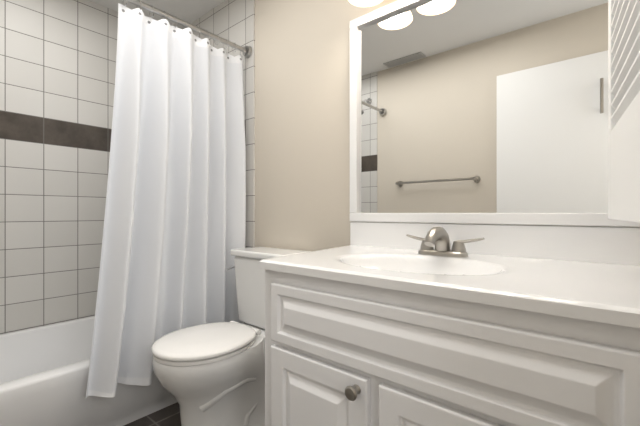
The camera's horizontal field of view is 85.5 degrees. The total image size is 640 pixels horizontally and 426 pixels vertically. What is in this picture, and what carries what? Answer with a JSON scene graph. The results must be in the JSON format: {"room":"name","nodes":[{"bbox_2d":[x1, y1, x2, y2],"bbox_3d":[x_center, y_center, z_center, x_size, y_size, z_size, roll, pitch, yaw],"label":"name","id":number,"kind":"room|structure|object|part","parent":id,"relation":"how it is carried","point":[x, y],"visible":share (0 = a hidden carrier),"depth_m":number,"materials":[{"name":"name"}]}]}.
{"room":"bathroom","nodes":[
{"label":"bathroom","id":0,"kind":"room"},
{"bbox_2d":[0,0,117,333],"bbox_3d":[-1.577,-0.170,1.963,0.100,2.240,1.720,0,0,40],"label":"wall","id":1,"kind":"structure","parent":0,"point":[57,70],"depth_m":1.96,"materials":[{"name":"tile"}]},
{"bbox_2d":[124,402,180,425],"bbox_3d":[-0.114,1.000,0.735,3.920,0.100,1.720,0,0,40],"label":"floor","id":2,"kind":"structure","parent":0,"point":[168,415],"depth_m":1.60,"materials":[{"name":"tile"}]},
{"bbox_2d":[0,316,176,425],"bbox_3d":[-1.240,0.787,1.680,0.776,0.325,1.496,0,0,40],"label":"bathtub","id":3,"kind":"object","parent":2,"relation":"on","point":[44,371],"visible":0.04,"depth_m":1.52,"materials":[{"name":"white ceramic"}]},
{"bbox_2d":[151,247,310,425],"bbox_3d":[-0.393,0.566,1.515,0.395,0.768,0.656,0,0,40],"label":"toilet","id":4,"kind":"object","parent":2,"relation":"on","point":[210,374],"visible":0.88,"depth_m":1.38,"materials":[{"name":"white ceramic"}]},
{"bbox_3d":[-0.466,0.522,1.418,0.352,0.042,0.414,0,0,40],"label":"seat","id":5,"kind":"part","parent":4,"relation":"part of","materials":[{"name":"white plastic"}]},
{"bbox_3d":[-0.241,0.379,1.686,0.358,0.328,0.182,0,0,40],"label":"tank","id":6,"kind":"part","parent":4,"relation":"part of","materials":[{"name":"white ceramic"}]},
{"bbox_2d":[258,222,639,425],"bbox_3d":[0.306,0.494,0.976,0.942,0.912,0.606,0,0,40],"label":"bathroom vanity","id":7,"kind":"object","parent":2,"relation":"on","point":[401,324],"visible":1,"depth_m":0.75,"materials":[{"name":"white paint"}]},
{"bbox_2d":[258,244,639,335],"bbox_3d":[0.314,0.201,0.985,0.942,0.125,0.583,0,0,40],"label":"countertop","id":8,"kind":"structure","parent":7,"relation":"on","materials":[{"name":"white stone"}]},
{"bbox_2d":[406,226,484,257],"bbox_3d":[0.372,0.090,1.098,0.254,0.095,0.150,0,0,40],"label":"faucet","id":9,"kind":"object","parent":8,"relation":"on","point":[438,236],"depth_m":1.10,"materials":[{"name":"silver metal"}]},
{"bbox_2d":[90,0,224,28],"bbox_3d":[-0.114,-1.340,0.735,3.920,0.100,1.720,0,0,40],"label":"ceiling","id":10,"kind":"structure","parent":0,"point":[190,11],"depth_m":2.16,"materials":[{"name":"white paint"}]},
{"bbox_2d":[182,0,254,247],"bbox_3d":[-0.678,-0.170,2.260,0.896,2.240,0.110,0,0,40],"label":"tiled wall","id":11,"kind":"structure","parent":0,"point":[233,21],"depth_m":1.97,"materials":[{"name":"white tile"}]},
{"bbox_2d":[85,0,251,398],"bbox_3d":[-0.881,-0.106,1.379,0.174,1.676,1.498,0,0,40],"label":"shower curtain","id":12,"kind":"object","parent":11,"relation":"attached to","point":[174,231],"visible":0.96,"depth_m":1.60,"materials":[{"name":"white fabric"}]},
{"bbox_2d":[255,0,613,251],"bbox_3d":[0.282,-0.170,1.460,1.604,2.240,0.100,0,0,40],"label":"wall","id":13,"kind":"structure","parent":0,"point":[302,125],"depth_m":1.70,"materials":[{"name":"beige paint"}]},
{"bbox_2d":[348,0,382,6],"bbox_3d":[0.399,-0.947,1.168,0.740,0.227,0.195,0,0,40],"label":"light","id":14,"kind":"object","parent":13,"relation":"attached to","point":[363,3],"visible":1,"depth_m":1.39,"materials":[{"name":"white glass"}]},
{"bbox_2d":[350,0,639,226],"bbox_3d":[0.493,-0.396,1.200,0.937,0.864,0.025,0,0,40],"label":"mirror","id":15,"kind":"object","parent":13,"relation":"attached to","point":[478,111],"visible":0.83,"depth_m":1.17,"materials":[{"name":"clear glass"}]},
{"bbox_2d":[350,222,639,267],"bbox_3d":[0.495,0.089,1.200,0.940,0.102,0.020,0,0,40],"label":"backsplash","id":16,"kind":"structure","parent":13,"relation":"attached to","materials":[{"name":"white stone"}]},
{"bbox_3d":[1.091,-0.170,0.227,1.220,2.240,0.950,0,0,40],"label":"wall","id":17,"kind":"structure","parent":0,"visible":0},
{"bbox_2d":[608,0,639,222],"bbox_3d":[0.594,-0.532,0.650,0.083,1.135,0.640,0,0,40],"label":"window shutter","id":18,"kind":"object","parent":17,"relation":"attached to","point":[623,110],"visible":1,"depth_m":0.67,"materials":[{"name":"white paint"}]}
]}

